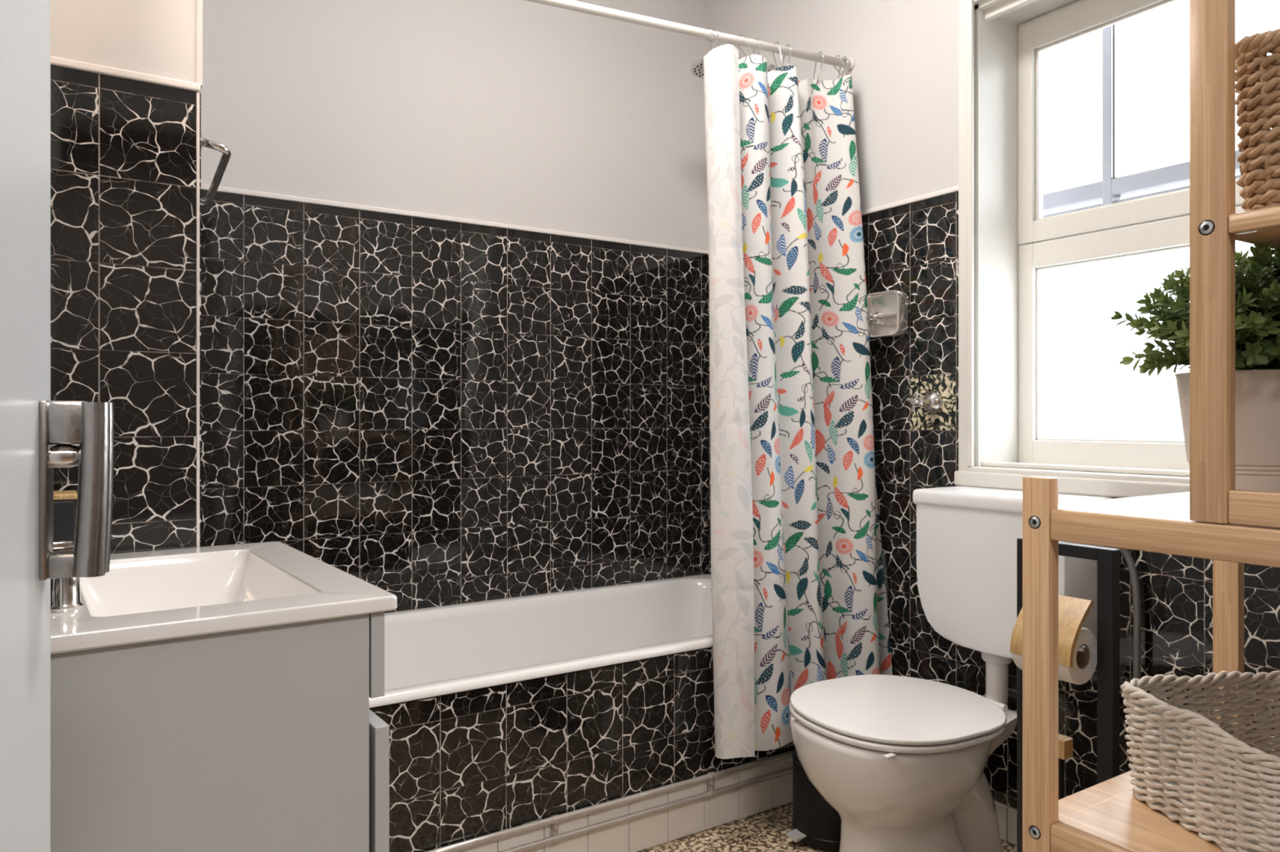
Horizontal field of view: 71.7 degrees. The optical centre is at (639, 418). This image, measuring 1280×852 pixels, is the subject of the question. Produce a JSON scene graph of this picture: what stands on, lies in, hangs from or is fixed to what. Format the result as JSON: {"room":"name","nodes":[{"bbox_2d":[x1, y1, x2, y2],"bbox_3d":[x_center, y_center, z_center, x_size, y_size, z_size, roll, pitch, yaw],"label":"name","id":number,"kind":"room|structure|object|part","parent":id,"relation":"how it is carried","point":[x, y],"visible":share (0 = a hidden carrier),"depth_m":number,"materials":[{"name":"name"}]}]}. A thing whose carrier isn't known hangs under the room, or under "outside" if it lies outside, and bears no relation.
{"room":"bathroom","nodes":[
{"label":"bathroom","id":0,"kind":"room"},
{"bbox_2d":[50,0,202,554],"bbox_3d":[-1.219,-0.270,1.861,0.433,2.620,0.910,0,0,-33],"label":"wall pier","id":1,"kind":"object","parent":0,"point":[126,75],"visible":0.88,"depth_m":1.54,"materials":[{"name":"tile"}]},
{"bbox_3d":[-0.799,0.015,1.602,0.004,1.210,0.005,0,0,-33],"label":"corner trim","id":2,"kind":"part","parent":1,"relation":"part of","materials":[{"name":"plastic"}]},
{"bbox_2d":[200,131,231,205],"bbox_3d":[-0.871,-0.486,1.776,0.061,0.099,0.315,0,0,-33],"label":"grab bar","id":3,"kind":"object","parent":1,"relation":"attached to","point":[226,155],"visible":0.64,"depth_m":1.72,"materials":[{"name":"silver metal"}]},
{"bbox_2d":[200,0,708,613],"bbox_3d":[-0.397,-0.270,2.851,2.044,2.620,0.156,0,0,-33],"label":"wall","id":4,"kind":"structure","parent":0,"point":[454,254],"depth_m":2.67,"materials":[{"name":"tile"}]},
{"bbox_2d":[637,802,1017,851],"bbox_3d":[0.117,1.065,1.589,2.369,0.050,2.730,0,0,-33],"label":"floor","id":5,"kind":"structure","parent":0,"point":[766,831],"depth_m":2.19,"materials":[{"name":"stone"}]},
{"bbox_2d":[50,611,389,851],"bbox_3d":[-0.687,0.636,1.282,0.446,0.768,0.610,0,0,-35],"label":"vanity cabinet","id":6,"kind":"object","parent":5,"relation":"on","point":[268,739],"visible":0.56,"depth_m":1.05,"materials":[{"name":"laminate"}]},
{"bbox_2d":[50,540,397,653],"bbox_3d":[-0.688,0.239,1.284,0.465,0.183,0.634,0,0,-35],"label":"washbasin","id":7,"kind":"object","parent":6,"relation":"in","point":[146,596],"visible":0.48,"depth_m":1.29,"materials":[{"name":"white ceramic"}]},
{"bbox_2d":[53,490,77,542],"bbox_3d":[-0.934,0.172,1.367,0.111,0.115,0.074,0,0,-33],"label":"box","id":8,"kind":"object","parent":7,"relation":"on","point":[64,501],"visible":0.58,"depth_m":1.36,"materials":[{"name":"brown wood"}]},
{"bbox_3d":[-0.934,0.120,1.367,0.111,0.010,0.074,0,0,-33],"label":"lid","id":9,"kind":"part","parent":8,"relation":"part of","materials":[{"name":"brown wood"}]},
{"bbox_2d":[50,540,83,613],"bbox_3d":[-0.735,0.190,1.100,0.070,0.083,0.128,0,0,-35],"label":"tap","id":10,"kind":"object","parent":7,"relation":"on","point":[66,594],"depth_m":1.06,"materials":[{"name":"silver metal"}]},
{"bbox_3d":[-0.517,0.309,1.404,0.018,0.110,0.608,0,0,-35],"label":"drawer","id":11,"kind":"part","parent":6,"relation":"part of","materials":[{"name":"laminate"}]},
{"bbox_3d":[-0.512,0.671,1.405,0.019,0.538,0.608,0,0,-35],"label":"cupboard door","id":12,"kind":"part","parent":6,"relation":"part of","materials":[{"name":"laminate"}]},
{"bbox_2d":[368,574,712,708],"bbox_3d":[-0.270,0.748,2.389,1.734,0.386,0.763,0,0,-33],"label":"bathtub","id":13,"kind":"object","parent":5,"relation":"on","point":[429,652],"visible":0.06,"depth_m":2.68,"materials":[{"name":"ceramic"}]},
{"bbox_2d":[368,647,795,851],"bbox_3d":[-0.077,0.810,2.092,1.740,0.459,0.030,0,0,-33],"label":"bath panel","id":14,"kind":"object","parent":13,"relation":"attached to","point":[464,766],"depth_m":2.02,"materials":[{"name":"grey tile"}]},
{"bbox_2d":[424,750,793,851],"bbox_3d":[-0.062,0.905,2.072,1.730,0.031,0.025,0,0,-33],"label":"pipe","id":15,"kind":"object","parent":14,"relation":"attached to","point":[553,821],"visible":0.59,"depth_m":2.05,"materials":[{"name":"metal"}]},
{"bbox_2d":[497,766,792,851],"bbox_3d":[-0.062,0.936,2.072,1.730,0.030,0.025,0,0,-33],"label":"pipe","id":16,"kind":"object","parent":14,"relation":"attached to","point":[555,837],"visible":0.66,"depth_m":2.11,"materials":[{"name":"painted metal"}]},
{"bbox_2d":[786,749,840,851],"bbox_3d":[0.478,0.932,2.212,0.206,0.207,0.200,0,0,15],"label":"pedal bin","id":17,"kind":"object","parent":5,"relation":"on","point":[815,823],"visible":0.32,"depth_m":2.14,"materials":[{"name":"black metal"}]},
{"bbox_3d":[0.481,0.841,2.211,0.200,0.023,0.200,0,0,-33],"label":"lid","id":18,"kind":"part","parent":17,"relation":"part of","materials":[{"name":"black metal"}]},
{"bbox_2d":[789,486,1115,851],"bbox_3d":[0.652,0.613,1.947,0.679,0.881,0.440,0,0,-33],"label":"toilet","id":19,"kind":"object","parent":5,"relation":"on","point":[901,761],"visible":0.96,"depth_m":1.88,"materials":[{"name":"white ceramic"}]},
{"bbox_3d":[0.541,0.627,1.889,0.425,0.013,0.416,0,0,-33],"label":"seat","id":20,"kind":"part","parent":19,"relation":"part of","materials":[{"name":"white plastic"}]},
{"bbox_3d":[0.545,0.612,1.891,0.429,0.014,0.416,0,0,-33],"label":"lid","id":21,"kind":"part","parent":19,"relation":"part of","materials":[{"name":"white plastic"}]},
{"bbox_3d":[0.569,0.840,1.909,0.499,0.401,0.397,0,0,-33],"label":"bowl","id":22,"kind":"part","parent":19,"relation":"part of","materials":[{"name":"white ceramic"}]},
{"bbox_3d":[0.860,0.192,2.060,0.206,0.039,0.402,0,0,-33],"label":"cistern lid","id":23,"kind":"part","parent":19,"relation":"part of","materials":[{"name":"ceramic"}]},
{"bbox_2d":[1115,547,1141,679],"bbox_3d":[1.052,0.548,1.902,0.100,0.587,0.030,0,0,37],"label":"hose","id":24,"kind":"object","parent":19,"relation":"attached to","point":[1126,555],"visible":0.44,"depth_m":1.89,"materials":[{"name":"grey metal"}]},
{"bbox_2d":[1009,537,1119,851],"bbox_3d":[0.715,0.625,1.485,0.175,0.831,0.189,0,0,-33],"label":"toilet paper holder","id":25,"kind":"object","parent":5,"relation":"on","point":[1073,611],"visible":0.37,"depth_m":1.42,"materials":[{"name":"metal"}]},
{"bbox_2d":[1011,627,1097,684],"bbox_3d":[0.688,0.384,1.471,0.091,0.091,0.100,0,0,-33],"label":"toilet roll","id":26,"kind":"object","parent":25,"relation":"hanging from","point":[1085,664],"visible":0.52,"depth_m":1.44,"materials":[{"name":"paper"}]},
{"bbox_2d":[1058,733,1072,799],"bbox_3d":[0.683,0.773,1.447,0.080,0.509,0.080,0,0,-33],"label":"toilet brush","id":27,"kind":"object","parent":25,"relation":"on","point":[1065,743],"visible":0.43,"depth_m":1.44,"materials":[{"name":"brown wood"}]},
{"bbox_3d":[0.683,0.789,1.447,0.080,0.478,0.080,0,0,-33],"label":"rod and holder","id":28,"kind":"part","parent":27,"relation":"part of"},
{"bbox_2d":[1022,475,1279,851],"bbox_3d":[0.885,0.556,0.939,0.514,0.968,0.720,0,0,-33],"label":"shelf unit","id":29,"kind":"object","parent":5,"relation":"on","point":[1107,815],"visible":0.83,"depth_m":1.08,"materials":[{"name":"wood"}]},
{"bbox_3d":[0.493,0.556,1.091,0.021,0.968,0.036,0,0,-33],"label":"post","id":30,"kind":"part","parent":29,"relation":"part of","materials":[{"name":"brown wood"}]},
{"bbox_3d":[0.680,0.508,0.804,0.019,0.037,0.646,0,0,-33],"label":"rail","id":31,"kind":"part","parent":29,"relation":"part of","materials":[{"name":"brown wood"}]},
{"bbox_3d":[0.680,0.128,0.804,0.019,0.038,0.646,0,0,-33],"label":"rail","id":32,"kind":"part","parent":29,"relation":"part of","materials":[{"name":"brown wood"}]},
{"bbox_2d":[1111,243,1279,492],"bbox_3d":[0.722,-0.044,1.020,0.280,0.306,0.283,0,0,-36],"label":"potted plant","id":33,"kind":"object","parent":29,"relation":"on","point":[1257,277],"visible":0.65,"depth_m":0.96,"materials":[{"name":"green plant"}]},
{"bbox_3d":[0.699,0.028,1.013,0.150,0.162,0.150,0,0,-33],"label":"pot","id":34,"kind":"part","parent":33,"relation":"part of","materials":[{"name":"ceramic"}]},
{"bbox_2d":[1120,670,1279,851],"bbox_3d":[0.784,0.418,1.070,0.292,0.149,0.280,0,0,-9],"label":"rope basket","id":35,"kind":"object","parent":29,"relation":"on","point":[1188,767],"visible":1,"depth_m":1.07,"materials":[{"name":"beige wicker"}]},
{"bbox_3d":[0.904,0.594,1.360,0.021,0.893,0.036,0,0,-33],"label":"post","id":36,"kind":"part","parent":29,"relation":"part of","materials":[{"name":"brown wood"}]},
{"bbox_2d":[1189,0,1279,528],"bbox_3d":[0.828,-0.501,0.833,0.302,1.218,0.446,0,0,-33],"label":"shelf unit","id":37,"kind":"object","parent":29,"relation":"on","point":[1215,226],"visible":1,"depth_m":0.92,"materials":[{"name":"wood"}]},
{"bbox_3d":[0.600,-0.501,0.928,0.021,1.218,0.036,0,0,-33],"label":"post","id":38,"kind":"part","parent":37,"relation":"part of","materials":[{"name":"brown wood"}]},
{"bbox_3d":[0.711,-0.200,0.757,0.019,0.020,0.372,0,0,-33],"label":"rail","id":39,"kind":"part","parent":37,"relation":"part of","materials":[{"name":"brown wood"}]},
{"bbox_3d":[0.711,0.090,0.757,0.019,0.034,0.372,0,0,-33],"label":"rail","id":40,"kind":"part","parent":37,"relation":"part of","materials":[{"name":"brown wood"}]},
{"bbox_2d":[1235,28,1279,211],"bbox_3d":[0.817,-0.306,0.875,0.256,0.196,0.336,0,0,-33],"label":"seagrass basket","id":41,"kind":"object","parent":37,"relation":"on","point":[1257,73],"visible":0.92,"depth_m":0.92,"materials":[{"name":"brown wicker"}]},
{"bbox_2d":[708,0,1279,808],"bbox_3d":[1.119,-0.270,2.131,0.312,2.620,2.736,0,0,-33],"label":"wall","id":42,"kind":"structure","parent":0,"point":[904,73],"depth_m":2.41,"materials":[{"name":"paint"}]},
{"bbox_2d":[524,0,854,71],"bbox_3d":[-0.140,-1.025,2.199,1.747,0.082,0.036,0,0,-29],"label":"curtain rod","id":43,"kind":"object","parent":42,"relation":"attached to","point":[571,5],"visible":0.84,"depth_m":2.34,"materials":[{"name":"metal"}]},
{"bbox_2d":[710,28,718,50],"bbox_3d":[0.199,-1.005,2.393,0.006,0.095,0.045,0,0,-23],"label":"curtain ring","id":44,"kind":"object","parent":43,"relation":"hanging from","point":[714,28],"visible":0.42,"depth_m":2.38,"materials":[{"name":"silver metal"}]},
{"bbox_2d":[704,26,728,49],"bbox_3d":[0.203,-1.005,2.352,0.009,0.095,0.106,0,0,-33],"label":"curtain ring","id":45,"kind":"object","parent":43,"relation":"hanging from","point":[708,28],"visible":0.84,"depth_m":2.36,"materials":[{"name":"silver metal"}]},
{"bbox_2d":[737,33,755,60],"bbox_3d":[0.288,-1.008,2.414,0.009,0.095,0.080,0,0,-33],"label":"curtain ring","id":46,"kind":"object","parent":43,"relation":"hanging from","point":[744,54],"visible":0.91,"depth_m":2.42,"materials":[{"name":"silver metal"}]},
{"bbox_2d":[752,37,760,55],"bbox_3d":[0.324,-1.010,2.460,0.005,0.095,0.041,0,0,-23],"label":"curtain ring","id":47,"kind":"object","parent":43,"relation":"hanging from","point":[757,37],"visible":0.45,"depth_m":2.45,"materials":[{"name":"silver metal"}]},
{"bbox_2d":[772,41,782,72],"bbox_3d":[0.386,-1.012,2.487,0.007,0.095,0.047,0,0,-25],"label":"curtain ring","id":48,"kind":"object","parent":43,"relation":"hanging from","point":[776,42],"visible":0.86,"depth_m":2.47,"materials":[{"name":"silver metal"}]},
{"bbox_2d":[782,44,791,66],"bbox_3d":[0.415,-1.013,2.514,0.007,0.095,0.046,0,0,-24],"label":"curtain ring","id":49,"kind":"object","parent":43,"relation":"hanging from","point":[788,44],"visible":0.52,"depth_m":2.50,"materials":[{"name":"silver metal"}]},
{"bbox_2d":[703,44,892,759],"bbox_3d":[0.396,-0.085,2.381,0.609,1.813,0.268,0,0,-33],"label":"shower curtain","id":50,"kind":"object","parent":43,"relation":"hanging from","point":[798,594],"visible":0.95,"depth_m":2.36,"materials":[{"name":"multicoloured fabric"}]},
{"bbox_2d":[813,51,823,85],"bbox_3d":[0.518,-1.016,2.570,0.007,0.095,0.047,0,0,-25],"label":"curtain ring","id":51,"kind":"object","parent":43,"relation":"hanging from","point":[819,51],"visible":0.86,"depth_m":2.57,"materials":[{"name":"silver metal"}]},
{"bbox_2d":[833,55,848,76],"bbox_3d":[0.589,-1.018,2.584,0.009,0.095,0.073,0,0,-33],"label":"curtain ring","id":52,"kind":"object","parent":43,"relation":"hanging from","point":[837,55],"visible":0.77,"depth_m":2.58,"materials":[{"name":"silver metal"}]},
{"bbox_2d":[837,56,848,79],"bbox_3d":[0.598,-1.019,2.616,0.007,0.095,0.049,0,0,-27],"label":"curtain ring","id":53,"kind":"object","parent":43,"relation":"hanging from","point":[844,56],"visible":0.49,"depth_m":2.60,"materials":[{"name":"silver metal"}]},
{"bbox_2d":[690,57,776,79],"bbox_3d":[0.312,-1.119,2.788,0.340,0.089,0.160,0,0,-33],"label":"shower","id":54,"kind":"object","parent":42,"relation":"attached to","point":[697,68],"visible":0.22,"depth_m":2.75,"materials":[{"name":"silver metal"}]},
{"bbox_3d":[0.326,-1.135,2.831,0.274,0.056,0.056,0,0,-38],"label":"arm","id":55,"kind":"part","parent":54,"relation":"part of","materials":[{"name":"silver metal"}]},
{"bbox_2d":[865,289,908,338],"bbox_3d":[0.681,-0.289,2.461,0.068,0.126,0.128,0,0,-33],"label":"soap dish","id":56,"kind":"object","parent":42,"relation":"attached to","point":[887,315],"visible":0.99,"depth_m":2.46,"materials":[{"name":"clear glass"}]},
{"bbox_2d":[906,391,942,413],"bbox_3d":[0.749,-0.044,2.342,0.083,0.060,0.060,0,0,-33],"label":"valve","id":57,"kind":"object","parent":42,"relation":"attached to","point":[932,402],"visible":1,"depth_m":2.34,"materials":[{"name":"silver metal"}]},
{"bbox_3d":[0.721,-0.044,2.324,0.017,0.052,0.051,0,0,-33],"label":"cross handle","id":58,"kind":"part","parent":57,"relation":"part of","materials":[{"name":"silver metal"}]},
{"bbox_2d":[993,800,1017,845],"bbox_3d":[1.131,0.996,1.836,0.014,0.088,2.030,0,0,-33],"label":"baseboard","id":59,"kind":"structure","parent":42,"relation":"attached to","point":[1006,815],"depth_m":2.18,"materials":[{"name":"grey tile"}]},
{"bbox_2d":[954,0,1244,497],"bbox_3d":[1.220,-0.473,1.869,0.243,1.290,1.139,0,0,-33],"label":"window","id":60,"kind":"structure","parent":42,"relation":"in","point":[1005,245],"depth_m":2.27,"materials":[{"name":"paint"}]},
{"bbox_3d":[1.141,-0.474,1.817,0.038,1.288,1.139,0,0,-33],"label":"casing","id":61,"kind":"part","parent":60,"relation":"part of","materials":[{"name":"paint"}]},
{"bbox_3d":[1.213,0.141,1.864,0.226,0.062,1.139,0,0,-33],"label":"sill","id":62,"kind":"part","parent":60,"relation":"part of","materials":[{"name":"paint"}]},
{"bbox_3d":[1.305,-0.752,1.922,0.040,0.584,1.047,0,0,-33],"label":"sash","id":63,"kind":"part","parent":60,"relation":"part of","materials":[{"name":"paint"}]},
{"bbox_3d":[1.306,-0.169,1.923,0.040,0.580,1.047,0,0,-33],"label":"sash","id":64,"kind":"part","parent":60,"relation":"part of","materials":[{"name":"paint"}]},
{"bbox_3d":[-0.570,-0.270,0.572,0.104,2.620,1.982,0,0,-33],"label":"wall","id":65,"kind":"structure","parent":0,"visible":0},
{"bbox_2d":[0,0,114,851],"bbox_3d":[-0.244,0.017,0.263,0.079,2.030,0.812,0,0,-25],"label":"door","id":66,"kind":"structure","parent":65,"relation":"in","point":[37,433],"depth_m":0.55,"materials":[{"name":"paint"}]},
{"bbox_3d":[-0.380,0.047,0.598,0.041,0.118,0.033,0,0,-25],"label":"handle","id":67,"kind":"part","parent":66,"relation":"part of","materials":[{"name":"silver metal"}]},
{"label":"outside","id":68,"kind":"structure","parent":0,"visible":0},
{"bbox_2d":[1043,21,1241,217],"bbox_3d":[1.547,-0.985,2.103,0.066,0.850,1.420,0,0,-33],"label":"window","id":69,"kind":"structure","parent":68,"point":[1114,185],"depth_m":2.44,"materials":[{"name":"paint"}]}
]}

